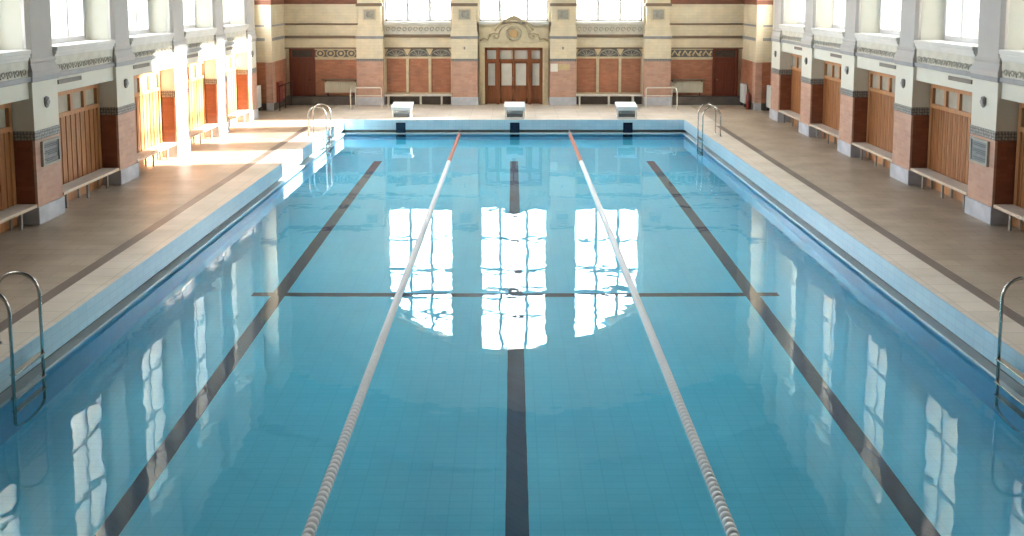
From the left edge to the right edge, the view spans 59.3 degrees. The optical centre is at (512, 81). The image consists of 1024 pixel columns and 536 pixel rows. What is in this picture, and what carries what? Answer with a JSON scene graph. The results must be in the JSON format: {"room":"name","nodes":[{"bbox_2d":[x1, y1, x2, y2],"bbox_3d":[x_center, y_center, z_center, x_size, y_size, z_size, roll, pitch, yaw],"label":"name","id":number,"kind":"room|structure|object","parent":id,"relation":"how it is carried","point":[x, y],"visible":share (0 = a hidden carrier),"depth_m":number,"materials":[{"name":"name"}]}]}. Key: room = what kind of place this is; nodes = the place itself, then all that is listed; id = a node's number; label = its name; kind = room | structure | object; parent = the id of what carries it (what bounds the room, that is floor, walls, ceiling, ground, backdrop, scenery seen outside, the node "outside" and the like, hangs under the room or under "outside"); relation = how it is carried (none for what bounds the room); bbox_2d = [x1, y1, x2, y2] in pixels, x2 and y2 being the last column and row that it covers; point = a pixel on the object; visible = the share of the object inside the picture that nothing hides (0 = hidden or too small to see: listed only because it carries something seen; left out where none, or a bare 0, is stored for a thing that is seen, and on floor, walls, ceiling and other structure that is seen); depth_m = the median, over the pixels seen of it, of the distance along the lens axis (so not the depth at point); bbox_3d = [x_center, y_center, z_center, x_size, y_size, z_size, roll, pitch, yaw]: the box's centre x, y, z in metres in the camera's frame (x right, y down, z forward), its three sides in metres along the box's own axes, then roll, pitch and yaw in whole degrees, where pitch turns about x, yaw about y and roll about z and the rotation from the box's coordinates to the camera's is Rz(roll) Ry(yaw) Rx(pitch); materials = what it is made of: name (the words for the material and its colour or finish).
{"room":"indoor swimming pool","nodes":[
{"label":"indoor swimming pool","id":0,"kind":"room"},
{"bbox_2d":[11,0,64,224],"bbox_3d":[-9.918,-2.322,17.532,1.465,10.200,1.040,0,6,0],"label":"pillar","id":1,"kind":"structure","parent":0,"point":[33,123],"depth_m":17.51,"materials":[{"name":"white paint"}]},
{"bbox_2d":[44,96,49,107],"bbox_3d":[-9.200,0.407,17.800,0.060,0.225,0.150,0,6,0],"label":"wall lamp","id":2,"kind":"object","parent":1,"relation":"attached to","point":[46,98],"depth_m":17.76,"materials":[{"name":"metal"}]},
{"bbox_2d":[40,136,60,166],"bbox_3d":[-9.205,1.395,17.947,0.050,0.500,0.680,0,6,0],"label":"wall plaque","id":3,"kind":"object","parent":1,"relation":"attached to","point":[50,148],"visible":1,"depth_m":17.92,"materials":[{"name":"metal"}]},
{"bbox_2d":[99,0,138,184],"bbox_3d":[-9.918,-2.680,21.185,1.465,10.200,1.040,0,6,0],"label":"pillar","id":4,"kind":"structure","parent":0,"point":[116,102],"depth_m":21.17,"materials":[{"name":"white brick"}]},
{"bbox_2d":[0,0,286,110],"bbox_3d":[-9.905,-2.170,15.985,1.490,10.200,41.040,0,6,0],"label":"wall","id":5,"kind":"structure","parent":0,"point":[268,15],"depth_m":24.33,"materials":[{"name":"beige paint"}]},
{"bbox_2d":[0,50,30,64],"bbox_3d":[-9.550,-2.771,15.654,0.700,5.040,2.680,0,6,0],"label":"window","id":6,"kind":"structure","parent":5,"relation":"in","point":[6,56],"depth_m":16.69,"materials":[{"name":"white stone"}]},
{"bbox_2d":[0,61,30,87],"bbox_3d":[-9.264,-0.059,15.920,0.069,0.410,2.680,0,6,0],"label":"carved frieze","id":7,"kind":"object","parent":5,"relation":"attached to","point":[11,74],"visible":1,"depth_m":16.73,"materials":[{"name":"stone"}]},
{"bbox_2d":[57,76,81,83],"bbox_3d":[-9.293,-0.033,18.882,0.035,0.090,0.980,0,6,0],"label":"vent slot","id":8,"kind":"object","parent":5,"relation":"attached to","point":[71,79],"visible":1,"depth_m":18.84,"materials":[{"name":"grey metal"}]},
{"bbox_2d":[50,0,114,56],"bbox_3d":[-9.550,-3.128,19.297,0.700,5.040,2.680,0,6,0],"label":"window","id":9,"kind":"structure","parent":5,"relation":"in","point":[66,45],"depth_m":19.80,"materials":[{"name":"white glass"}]},
{"bbox_2d":[55,49,114,76],"bbox_3d":[-9.264,-0.416,19.563,0.069,0.410,2.680,0,6,0],"label":"carved frieze","id":10,"kind":"object","parent":5,"relation":"attached to","point":[90,61],"visible":0.98,"depth_m":19.50,"materials":[{"name":"stone"}]},
{"bbox_2d":[133,62,149,68],"bbox_3d":[-9.293,-0.389,22.515,0.035,0.090,0.980,0,6,0],"label":"vent slot","id":11,"kind":"object","parent":5,"relation":"attached to","point":[148,63],"visible":1,"depth_m":22.50,"materials":[{"name":"grey metal"}]},
{"bbox_2d":[129,0,173,45],"bbox_3d":[-9.550,-3.484,22.929,0.700,5.040,2.680,0,6,0],"label":"window","id":12,"kind":"structure","parent":5,"relation":"in","point":[137,37],"depth_m":23.47,"materials":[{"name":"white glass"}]},
{"bbox_2d":[131,41,173,62],"bbox_3d":[-9.264,-0.772,23.195,0.069,0.410,2.680,0,6,0],"label":"carved frieze","id":13,"kind":"object","parent":5,"relation":"attached to","point":[146,52],"visible":0.98,"depth_m":23.16,"materials":[{"name":"stone"}]},
{"bbox_2d":[183,0,216,38],"bbox_3d":[-9.550,-3.832,26.477,0.700,5.040,2.680,0,6,0],"label":"window","id":14,"kind":"structure","parent":5,"relation":"in","point":[190,31],"depth_m":27.01,"materials":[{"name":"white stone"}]},
{"bbox_2d":[186,35,215,52],"bbox_3d":[-9.264,-1.120,26.743,0.069,0.410,2.680,0,6,0],"label":"carved frieze","id":15,"kind":"object","parent":5,"relation":"attached to","point":[195,44],"visible":0.96,"depth_m":26.75,"materials":[{"name":"stone"}]},
{"bbox_2d":[223,21,248,32],"bbox_3d":[-9.550,-4.166,29.886,0.700,5.040,2.680,0,6,0],"label":"window","id":16,"kind":"structure","parent":5,"relation":"in","point":[228,28],"depth_m":30.18,"materials":[{"name":"white glass"}]},
{"bbox_2d":[225,30,246,45],"bbox_3d":[-9.264,-1.454,30.152,0.069,0.410,2.680,0,6,0],"label":"carved frieze","id":17,"kind":"object","parent":5,"relation":"attached to","point":[238,37],"visible":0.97,"depth_m":30.14,"materials":[{"name":"stone"}]},
{"bbox_2d":[276,81,283,102],"bbox_3d":[-9.136,0.402,35.358,0.168,0.800,0.640,0,6,0],"label":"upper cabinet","id":18,"kind":"object","parent":5,"relation":"attached to","point":[278,83],"visible":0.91,"depth_m":35.24,"materials":[{"name":"brown wood"}]},
{"bbox_2d":[160,0,190,156],"bbox_3d":[-9.918,-3.034,24.797,1.465,10.200,1.040,0,6,0],"label":"pillar","id":19,"kind":"structure","parent":0,"point":[173,84],"depth_m":24.78,"materials":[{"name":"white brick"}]},
{"bbox_2d":[204,0,229,136],"bbox_3d":[-9.918,-3.376,28.280,1.465,10.200,1.040,0,6,0],"label":"pillar","id":20,"kind":"structure","parent":0,"point":[215,73],"depth_m":28.25,"materials":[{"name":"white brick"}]},
{"bbox_2d":[235,0,258,121],"bbox_3d":[-9.918,-3.703,31.614,1.465,10.200,1.040,0,6,0],"label":"pillar","id":21,"kind":"structure","parent":0,"point":[246,81],"depth_m":31.58,"materials":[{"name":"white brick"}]},
{"bbox_2d":[355,0,384,104],"bbox_3d":[-5.730,-4.533,35.982,1.120,11.000,0.535,0,6,0],"label":"pillar","id":22,"kind":"structure","parent":0,"point":[369,35],"depth_m":36.09,"materials":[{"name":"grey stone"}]},
{"bbox_2d":[450,0,478,104],"bbox_3d":[-1.925,-4.533,35.982,1.120,11.000,0.535,0,6,0],"label":"pillar","id":23,"kind":"structure","parent":0,"point":[464,33],"depth_m":36.09,"materials":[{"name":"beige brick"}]},
{"bbox_2d":[0,104,1023,361],"bbox_3d":[0.050,2.938,16.767,21.400,0.120,41.600,0,6,0],"label":"floor","id":24,"kind":"structure","parent":0,"point":[967,261],"depth_m":18.55,"materials":[{"name":"beige tile"}]},
{"bbox_2d":[0,103,17,232],"bbox_3d":[-9.690,1.718,16.094,0.120,2.440,2.640,0,6,0],"label":"cabin","id":25,"kind":"object","parent":24,"relation":"on","point":[8,198],"visible":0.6,"depth_m":17.20,"materials":[{"name":"brown wood"}]},
{"bbox_2d":[0,204,36,229],"bbox_3d":[-9.430,2.722,16.203,0.400,0.420,2.620,0,6,0],"label":"bench","id":26,"kind":"object","parent":24,"relation":"on","point":[16,210],"visible":1,"depth_m":17.06,"materials":[{"name":"grey paint"}]},
{"bbox_2d":[0,271,46,405],"bbox_3d":[-6.353,3.601,11.285,0.655,2.291,0.788,0,6,0],"label":"pool ladder","id":27,"kind":"object","parent":24,"relation":"attached to","point":[14,372],"visible":0.58,"depth_m":11.30,"materials":[{"name":"metal"}]},
{"bbox_2d":[58,83,102,201],"bbox_3d":[-9.690,1.361,19.737,0.120,2.440,2.640,0,6,0],"label":"cabin","id":28,"kind":"object","parent":24,"relation":"on","point":[78,108],"visible":0.38,"depth_m":20.11,"materials":[{"name":"brown wood"}]},
{"bbox_2d":[62,168,118,207],"bbox_3d":[-9.430,2.365,19.846,0.400,0.420,2.620,0,6,0],"label":"bench","id":29,"kind":"object","parent":24,"relation":"on","point":[76,184],"visible":0.88,"depth_m":19.85,"materials":[{"name":"grey paint"}]},
{"bbox_2d":[133,70,162,167],"bbox_3d":[-9.690,1.004,23.369,0.120,2.440,2.640,0,6,0],"label":"cabin","id":30,"kind":"object","parent":24,"relation":"on","point":[147,92],"visible":0.49,"depth_m":23.84,"materials":[{"name":"brown wood"}]},
{"bbox_2d":[137,142,176,172],"bbox_3d":[-9.430,2.009,23.478,0.400,0.420,2.620,0,6,0],"label":"bench","id":31,"kind":"object","parent":24,"relation":"on","point":[158,148],"visible":0.76,"depth_m":23.50,"materials":[{"name":"grey paint"}]},
{"bbox_2d":[187,61,205,143],"bbox_3d":[-9.690,0.656,26.918,0.120,2.440,2.640,0,6,0],"label":"cabin","id":32,"kind":"object","parent":24,"relation":"on","point":[195,71],"visible":0.3,"depth_m":27.51,"materials":[{"name":"brown wood"}]},
{"bbox_2d":[189,124,218,143],"bbox_3d":[-9.430,1.661,27.026,0.400,0.420,2.620,0,6,0],"label":"bench","id":33,"kind":"object","parent":24,"relation":"on","point":[194,132],"visible":0.71,"depth_m":27.06,"materials":[{"name":"grey paint"}]},
{"bbox_2d":[226,53,236,124],"bbox_3d":[-9.690,0.322,30.326,0.120,2.440,2.640,0,6,0],"label":"cabin","id":34,"kind":"object","parent":24,"relation":"on","point":[230,59],"visible":0.15,"depth_m":30.96,"materials":[{"name":"brown wood"}]},
{"bbox_2d":[228,110,249,126],"bbox_3d":[-9.430,1.326,30.435,0.400,0.420,2.620,0,6,0],"label":"bench","id":35,"kind":"object","parent":24,"relation":"on","point":[236,114],"visible":0.73,"depth_m":30.64,"materials":[{"name":"grey paint"}]},
{"bbox_2d":[257,85,261,110],"bbox_3d":[-9.695,0.667,34.088,0.130,0.980,0.860,0,6,0],"label":"radiator","id":36,"kind":"object","parent":24,"relation":"on","point":[259,105],"visible":0.49,"depth_m":34.26,"materials":[{"name":"white metal"}]},
{"bbox_2d":[278,81,291,110],"bbox_3d":[-8.910,0.568,35.324,0.050,0.975,1.900,0,6,0],"label":"guard rail","id":37,"kind":"object","parent":24,"relation":"on","point":[290,81],"visible":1,"depth_m":35.31,"materials":[{"name":"metal"}]},
{"bbox_2d":[308,103,331,151],"bbox_3d":[-6.168,1.882,28.821,0.655,2.291,0.788,0,6,0],"label":"pool ladder","id":38,"kind":"object","parent":24,"relation":"attached to","point":[313,108],"visible":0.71,"depth_m":28.79,"materials":[{"name":"metal"}]},
{"bbox_2d":[350,87,381,109],"bbox_3d":[-5.720,0.648,35.181,1.180,0.844,0.900,0,6,0],"label":"pipe railing","id":39,"kind":"object","parent":24,"relation":"on","point":[352,87],"visible":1,"depth_m":35.53,"materials":[{"name":"white metal"}]},
{"bbox_2d":[391,102,413,118],"bbox_3d":[-3.990,1.052,32.668,0.740,0.530,0.842,0,6,0],"label":"starting block","id":40,"kind":"object","parent":24,"relation":"on","point":[401,110],"visible":1,"depth_m":32.38,"materials":[{"name":"white plastic"}]},
{"bbox_2d":[384,94,451,104],"bbox_3d":[-3.810,0.744,36.376,2.720,0.420,0.420,0,6,0],"label":"bench","id":41,"kind":"object","parent":24,"relation":"on","point":[387,95],"visible":1,"depth_m":36.21,"materials":[{"name":"white wood"}]},
{"bbox_2d":[0,120,1023,407],"bbox_3d":[0.050,3.988,15.694,13.498,2.000,33.860,0,6,0],"label":"swimming pool","id":42,"kind":"object","parent":24,"relation":"in","point":[977,343],"visible":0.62,"depth_m":16.81,"materials":[{"name":"blue tile"}]},
{"bbox_2d":[0,134,1023,535],"bbox_3d":[0.050,4.162,15.711,12.958,1.350,33.320,0,6,0],"label":"pool water","id":43,"kind":"object","parent":42,"relation":"in","point":[518,386],"visible":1,"depth_m":11.76,"materials":[{"name":"blue liquid"}]},
{"bbox_2d":[302,130,460,535],"bbox_3d":[-1.885,3.371,15.650,0.116,0.308,33.252,0,6,0],"label":"lane rope","id":44,"kind":"object","parent":43,"relation":"on","point":[312,523],"visible":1,"depth_m":11.28,"materials":[{"name":"plastic"}]},
{"bbox_2d":[568,130,739,535],"bbox_3d":[2.035,3.371,15.650,0.116,0.308,33.252,0,6,0],"label":"lane rope","id":45,"kind":"object","parent":43,"relation":"on","point":[730,528],"visible":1,"depth_m":11.28,"materials":[{"name":"plastic"}]},
{"bbox_2d":[504,102,524,118],"bbox_3d":[0.080,1.052,32.668,0.740,0.530,0.842,0,6,0],"label":"starting block","id":46,"kind":"object","parent":24,"relation":"on","point":[514,110],"visible":1,"depth_m":32.38,"materials":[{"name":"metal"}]},
{"bbox_2d":[576,94,643,104],"bbox_3d":[3.910,0.744,36.376,2.720,0.420,0.420,0,6,0],"label":"bench","id":47,"kind":"object","parent":24,"relation":"on","point":[579,95],"visible":0.94,"depth_m":36.20,"materials":[{"name":"white wood"}]},
{"bbox_2d":[615,102,637,118],"bbox_3d":[4.120,1.052,32.668,0.740,0.530,0.842,0,6,0],"label":"starting block","id":48,"kind":"object","parent":24,"relation":"on","point":[625,110],"visible":1,"depth_m":32.39,"materials":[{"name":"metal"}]},
{"bbox_2d":[645,87,677,109],"bbox_3d":[5.820,0.648,35.181,1.180,0.844,0.900,0,6,0],"label":"pipe railing","id":49,"kind":"object","parent":24,"relation":"on","point":[646,95],"visible":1,"depth_m":35.54,"materials":[{"name":"white metal"}]},
{"bbox_2d":[696,104,721,151],"bbox_3d":[6.269,1.892,28.722,0.655,2.291,0.788,0,6,0],"label":"pool ladder","id":50,"kind":"object","parent":24,"relation":"attached to","point":[712,106],"visible":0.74,"depth_m":28.64,"materials":[{"name":"metal"}]},
{"bbox_2d":[740,83,746,106],"bbox_3d":[9.205,0.537,35.823,0.130,0.900,0.700,0,6,0],"label":"radiator","id":51,"kind":"object","parent":24,"relation":"on","point":[743,87],"visible":0.98,"depth_m":35.61,"materials":[{"name":"white metal"}]},
{"bbox_2d":[746,90,750,109],"bbox_3d":[9.154,0.706,34.966,0.169,0.770,0.219,4,7,38],"label":"fire extinguisher","id":52,"kind":"object","parent":24,"relation":"on","point":[748,95],"visible":1,"depth_m":34.92,"materials":[{"name":"red metal"}]},
{"bbox_2d":[766,85,770,110],"bbox_3d":[9.795,0.667,34.088,0.130,0.980,0.860,0,6,0],"label":"radiator","id":53,"kind":"object","parent":24,"relation":"on","point":[768,92],"visible":0.47,"depth_m":34.21,"materials":[{"name":"white metal"}]},
{"bbox_2d":[778,110,799,126],"bbox_3d":[9.530,1.328,30.415,0.400,0.420,2.620,0,6,0],"label":"bench","id":54,"kind":"object","parent":24,"relation":"on","point":[791,114],"visible":0.66,"depth_m":30.64,"materials":[{"name":"grey paint"}]},
{"bbox_2d":[791,53,801,125],"bbox_3d":[9.790,0.322,30.326,0.120,2.440,2.640,0,6,0],"label":"cabin","id":55,"kind":"object","parent":24,"relation":"on","point":[796,68],"visible":0.23,"depth_m":30.94,"materials":[{"name":"brown wood"}]},
{"bbox_2d":[809,124,838,143],"bbox_3d":[9.530,1.663,27.006,0.400,0.420,2.620,0,6,0],"label":"bench","id":56,"kind":"object","parent":24,"relation":"on","point":[826,129],"visible":0.75,"depth_m":27.05,"materials":[{"name":"grey paint"}]},
{"bbox_2d":[822,60,840,143],"bbox_3d":[9.790,0.656,26.918,0.120,2.440,2.640,0,6,0],"label":"cabin","id":57,"kind":"object","parent":24,"relation":"on","point":[832,71],"visible":0.32,"depth_m":27.48,"materials":[{"name":"brown wood"}]},
{"bbox_2d":[852,142,891,166],"bbox_3d":[9.530,2.010,23.458,0.400,0.420,2.620,0,6,0],"label":"bench","id":58,"kind":"object","parent":24,"relation":"on","point":[876,151],"visible":0.77,"depth_m":23.48,"materials":[{"name":"grey paint"}]},
{"bbox_2d":[866,70,895,167],"bbox_3d":[9.790,1.004,23.369,0.120,2.440,2.640,0,6,0],"label":"cabin","id":59,"kind":"object","parent":24,"relation":"on","point":[881,86],"visible":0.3,"depth_m":23.84,"materials":[{"name":"brown wood"}]},
{"bbox_2d":[910,168,967,208],"bbox_3d":[9.530,2.367,19.826,0.400,0.420,2.620,0,6,0],"label":"bench","id":60,"kind":"object","parent":24,"relation":"on","point":[946,181],"visible":0.84,"depth_m":19.80,"materials":[{"name":"grey paint"}]},
{"bbox_2d":[926,84,971,201],"bbox_3d":[9.790,1.361,19.737,0.120,2.440,2.640,0,6,0],"label":"cabin","id":61,"kind":"object","parent":24,"relation":"on","point":[950,108],"visible":0.44,"depth_m":20.10,"materials":[{"name":"brown wood"}]},
{"bbox_2d":[993,204,1023,230],"bbox_3d":[9.530,2.724,16.183,0.400,0.420,2.620,0,6,0],"label":"bench","id":62,"kind":"object","parent":24,"relation":"on","point":[1013,210],"visible":1,"depth_m":17.10,"materials":[{"name":"grey wood"}]},
{"bbox_2d":[994,276,1023,405],"bbox_3d":[6.455,3.621,11.086,0.655,2.291,0.788,0,6,0],"label":"pool ladder","id":63,"kind":"object","parent":24,"relation":"attached to","point":[998,359],"visible":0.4,"depth_m":11.32,"materials":[{"name":"metal"}]},
{"bbox_2d":[1012,103,1023,230],"bbox_3d":[9.790,1.718,16.094,0.120,2.440,2.640,0,6,0],"label":"cabin","id":64,"kind":"object","parent":24,"relation":"on","point":[1018,201],"visible":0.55,"depth_m":17.30,"materials":[{"name":"brown wood"}]},
{"bbox_2d":[284,0,743,104],"bbox_3d":[0.050,-5.159,36.214,21.400,12.200,0.910,0,6,0],"label":"wall","id":65,"kind":"structure","parent":0,"point":[309,24],"depth_m":36.40,"materials":[{"name":"beige brick"}]},
{"bbox_2d":[289,49,315,95],"bbox_3d":[-8.520,-0.209,36.568,1.040,2.280,0.173,0,6,0],"label":"door","id":66,"kind":"structure","parent":65,"relation":"in","point":[301,61],"depth_m":36.51,"materials":[{"name":"red wood"}]},
{"bbox_2d":[314,49,355,57],"bbox_3d":[-7.150,-1.134,36.470,1.720,0.380,0.146,0,6,0],"label":"frieze","id":67,"kind":"object","parent":65,"relation":"attached to","point":[319,53],"visible":0.99,"depth_m":36.42,"materials":[{"name":"tile"}]},
{"bbox_2d":[322,79,356,81],"bbox_3d":[-6.970,0.028,36.457,1.480,0.230,0.260,0,6,0],"label":"shelf","id":68,"kind":"object","parent":65,"relation":"attached to","point":[325,80],"visible":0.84,"depth_m":36.32,"materials":[{"name":"wood"}]},
{"bbox_2d":[325,81,356,95],"bbox_3d":[-6.970,0.295,36.548,1.300,0.600,0.130,0,6,0],"label":"radiator","id":69,"kind":"object","parent":65,"relation":"attached to","point":[330,86],"visible":0.94,"depth_m":36.48,"materials":[{"name":"metal"}]},
{"bbox_2d":[384,0,451,24],"bbox_3d":[-3.810,-5.227,36.132,2.720,5.872,0.500,0,6,0],"label":"window","id":70,"kind":"structure","parent":65,"relation":"in","point":[407,21],"depth_m":36.45,"materials":[{"name":"white wood"}]},
{"bbox_2d":[384,24,451,33],"bbox_3d":[-3.810,-2.094,36.318,2.720,0.400,0.083,0,6,0],"label":"frieze","id":71,"kind":"object","parent":65,"relation":"attached to","point":[388,29],"visible":1,"depth_m":36.30,"materials":[{"name":"stone"}]},
{"bbox_2d":[385,49,450,56],"bbox_3d":[-3.810,-1.167,36.495,2.720,0.320,0.130,0,6,0],"label":"frieze","id":72,"kind":"object","parent":65,"relation":"attached to","point":[388,52],"visible":0.99,"depth_m":36.47,"materials":[{"name":"stone"}]},
{"bbox_2d":[478,44,548,104],"bbox_3d":[0.050,-0.297,36.535,2.840,2.460,0.500,0,6,0],"label":"door","id":73,"kind":"structure","parent":65,"relation":"in","point":[502,80],"depth_m":36.50,"materials":[{"name":"brown wood"}]},
{"bbox_2d":[479,0,548,24],"bbox_3d":[0.050,-5.450,36.111,2.800,6.320,0.500,0,6,0],"label":"window","id":74,"kind":"structure","parent":65,"relation":"in","point":[481,21],"depth_m":36.45,"materials":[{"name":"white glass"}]},
{"bbox_2d":[478,15,549,43],"bbox_3d":[0.050,-2.079,36.210,2.880,1.151,0.200,0,6,0],"label":"pediment","id":75,"kind":"object","parent":65,"relation":"attached to","point":[509,33],"visible":1,"depth_m":36.19,"materials":[{"name":"stone"}]},
{"bbox_2d":[576,25,642,33],"bbox_3d":[3.910,-2.094,36.318,2.720,0.400,0.083,0,6,0],"label":"frieze","id":76,"kind":"object","parent":65,"relation":"attached to","point":[580,29],"visible":1,"depth_m":36.30,"materials":[{"name":"stone"}]},
{"bbox_2d":[576,49,642,56],"bbox_3d":[3.910,-1.167,36.495,2.720,0.320,0.130,0,6,0],"label":"frieze","id":77,"kind":"object","parent":65,"relation":"attached to","point":[579,52],"visible":0.98,"depth_m":36.47,"materials":[{"name":"tile"}]},
{"bbox_2d":[576,0,643,24],"bbox_3d":[3.910,-5.227,36.132,2.720,5.872,0.500,0,6,0],"label":"window","id":78,"kind":"structure","parent":65,"relation":"in","point":[597,21],"depth_m":36.44,"materials":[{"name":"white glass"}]},
{"bbox_2d":[671,81,702,95],"bbox_3d":[7.070,0.295,36.548,1.300,0.600,0.130,0,6,0],"label":"radiator","id":79,"kind":"object","parent":65,"relation":"attached to","point":[682,86],"visible":0.91,"depth_m":36.48,"materials":[{"name":"metal"}]},
{"bbox_2d":[671,79,705,81],"bbox_3d":[7.070,0.028,36.457,1.480,0.230,0.260,0,6,0],"label":"shelf","id":80,"kind":"object","parent":65,"relation":"attached to","point":[672,80],"visible":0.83,"depth_m":36.32,"materials":[{"name":"wood"}]},
{"bbox_2d":[671,49,712,57],"bbox_3d":[7.250,-1.134,36.463,1.720,0.380,0.160,0,6,0],"label":"frieze","id":81,"kind":"object","parent":65,"relation":"attached to","point":[675,53],"visible":0.96,"depth_m":36.42,"materials":[{"name":"tile"}]},
{"bbox_2d":[711,49,738,95],"bbox_3d":[8.620,-0.209,36.568,1.040,2.280,0.173,0,6,0],"label":"door","id":82,"kind":"structure","parent":65,"relation":"in","point":[725,61],"depth_m":36.51,"materials":[{"name":"red wood"}]},
{"bbox_2d":[549,0,576,104],"bbox_3d":[2.025,-4.533,35.982,1.120,11.000,0.535,0,6,0],"label":"pillar","id":83,"kind":"structure","parent":0,"point":[562,83],"depth_m":36.08,"materials":[{"name":"pink brick"}]},
{"bbox_2d":[550,64,557,71],"bbox_3d":[1.670,-0.548,36.124,0.300,0.320,0.030,0,6,0],"label":"wall sign","id":84,"kind":"object","parent":83,"relation":"attached to","point":[553,67],"visible":1,"depth_m":36.11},
{"bbox_2d":[558,64,569,69],"bbox_3d":[2.065,-0.568,36.127,0.450,0.240,0.020,0,6,0],"label":"wall sign","id":85,"kind":"object","parent":83,"relation":"attached to","point":[560,66],"visible":1,"depth_m":36.12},
{"bbox_2d":[642,0,671,104],"bbox_3d":[5.830,-4.533,35.982,1.120,11.000,0.535,0,6,0],"label":"pillar","id":86,"kind":"structure","parent":0,"point":[657,35],"depth_m":36.09,"materials":[{"name":"pink brick"}]},
{"bbox_2d":[769,0,792,121],"bbox_3d":[10.018,-3.703,31.614,1.465,10.200,1.040,0,6,0],"label":"pillar","id":87,"kind":"structure","parent":0,"point":[781,71],"depth_m":31.57,"materials":[{"name":"white paint"}]},
{"bbox_2d":[799,0,823,136],"bbox_3d":[10.018,-3.376,28.280,1.465,10.200,1.040,0,6,0],"label":"pillar","id":88,"kind":"structure","parent":0,"point":[812,73],"depth_m":28.25,"materials":[{"name":"white paint"}]},
{"bbox_2d":[837,0,868,156],"bbox_3d":[10.018,-3.034,24.797,1.465,10.200,1.040,0,6,0],"label":"pillar","id":89,"kind":"structure","parent":0,"point":[854,84],"depth_m":24.77,"materials":[{"name":"white paint"}]},
{"bbox_2d":[741,0,1023,110],"bbox_3d":[10.005,-2.170,15.985,1.490,10.200,41.040,0,6,0],"label":"wall","id":90,"kind":"structure","parent":0,"point":[758,23],"depth_m":24.39,"materials":[{"name":"beige paint"}]},
{"bbox_2d":[779,21,804,32],"bbox_3d":[9.650,-4.166,29.886,0.700,5.040,2.680,0,6,0],"label":"window","id":91,"kind":"structure","parent":90,"relation":"in","point":[799,28],"depth_m":30.19,"materials":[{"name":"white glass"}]},
{"bbox_2d":[781,30,802,45],"bbox_3d":[9.364,-1.454,30.152,0.069,0.410,2.680,0,6,0],"label":"carved frieze","id":92,"kind":"object","parent":90,"relation":"attached to","point":[788,37],"visible":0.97,"depth_m":30.14,"materials":[{"name":"stone"}]},
{"bbox_2d":[812,35,842,52],"bbox_3d":[9.364,-1.120,26.743,0.069,0.410,2.680,0,6,0],"label":"carved frieze","id":93,"kind":"object","parent":90,"relation":"attached to","point":[832,44],"visible":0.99,"depth_m":26.74,"materials":[{"name":"stone"}]},
{"bbox_2d":[811,0,845,38],"bbox_3d":[9.650,-3.832,26.477,0.700,5.040,2.680,0,6,0],"label":"window","id":94,"kind":"structure","parent":90,"relation":"in","point":[838,31],"depth_m":27.03,"materials":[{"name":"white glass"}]},
{"bbox_2d":[830,53,841,57],"bbox_3d":[9.393,-0.737,26.062,0.035,0.090,0.980,0,6,0],"label":"vent slot","id":95,"kind":"object","parent":90,"relation":"attached to","point":[831,54],"visible":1,"depth_m":26.09,"materials":[{"name":"metal"}]},
{"bbox_2d":[855,41,897,62],"bbox_3d":[9.364,-0.772,23.195,0.069,0.410,2.680,0,6,0],"label":"carved frieze","id":96,"kind":"object","parent":90,"relation":"attached to","point":[882,52],"visible":0.97,"depth_m":23.15,"materials":[{"name":"stone"}]},
{"bbox_2d":[854,0,899,45],"bbox_3d":[9.650,-3.484,22.929,0.700,5.040,2.680,0,6,0],"label":"window","id":97,"kind":"structure","parent":90,"relation":"in","point":[891,37],"depth_m":23.47,"materials":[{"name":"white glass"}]},
{"bbox_2d":[879,62,895,68],"bbox_3d":[9.393,-0.389,22.515,0.035,0.090,0.980,0,6,0],"label":"vent slot","id":98,"kind":"object","parent":90,"relation":"attached to","point":[880,64],"visible":1,"depth_m":22.50,"materials":[{"name":"metal"}]},
{"bbox_2d":[914,49,974,76],"bbox_3d":[9.364,-0.416,19.563,0.069,0.410,2.680,0,6,0],"label":"carved frieze","id":99,"kind":"object","parent":90,"relation":"attached to","point":[932,60],"visible":0.95,"depth_m":19.49,"materials":[{"name":"stone"}]},
{"bbox_2d":[914,0,979,56],"bbox_3d":[9.650,-3.128,19.297,0.700,5.040,2.680,0,6,0],"label":"window","id":100,"kind":"structure","parent":90,"relation":"in","point":[958,45],"depth_m":19.80,"materials":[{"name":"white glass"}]},
{"bbox_2d":[948,76,972,83],"bbox_3d":[9.393,-0.033,18.882,0.035,0.090,0.980,0,6,0],"label":"vent slot","id":101,"kind":"object","parent":90,"relation":"attached to","point":[953,78],"visible":1,"depth_m":18.84,"materials":[{"name":"grey metal"}]},
{"bbox_2d":[999,50,1023,63],"bbox_3d":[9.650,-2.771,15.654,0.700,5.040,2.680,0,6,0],"label":"window sill","id":102,"kind":"structure","parent":90,"relation":"in","point":[1016,56],"depth_m":16.81,"materials":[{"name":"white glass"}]},
{"bbox_2d":[999,61,1023,86],"bbox_3d":[9.364,-0.059,15.920,0.069,0.410,2.680,0,6,0],"label":"carved frieze","id":103,"kind":"object","parent":90,"relation":"attached to","point":[1012,73],"visible":1,"depth_m":16.84,"materials":[{"name":"stone"}]},
{"bbox_2d":[890,0,930,184],"bbox_3d":[10.018,-2.680,21.185,1.465,10.200,1.040,0,6,0],"label":"pillar","id":104,"kind":"structure","parent":0,"point":[912,102],"depth_m":21.17,"materials":[{"name":"white paint"}]},
{"bbox_2d":[964,0,1018,224],"bbox_3d":[10.018,-2.322,17.532,1.465,10.200,1.040,0,6,0],"label":"pillar","id":105,"kind":"structure","parent":0,"point":[996,123],"depth_m":17.51,"materials":[{"name":"white paint"}]},
{"bbox_2d":[969,136,989,166],"bbox_3d":[9.305,1.395,17.947,0.050,0.500,0.680,0,6,0],"label":"wall plaque","id":106,"kind":"object","parent":105,"relation":"attached to","point":[979,149],"visible":1,"depth_m":17.93,"materials":[{"name":"metal"}]},
{"bbox_2d":[980,96,985,107],"bbox_3d":[9.300,0.407,17.800,0.060,0.225,0.150,0,6,0],"label":"wall lamp","id":107,"kind":"object","parent":105,"relation":"attached to","point":[983,98],"depth_m":17.76,"materials":[{"name":"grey metal"}]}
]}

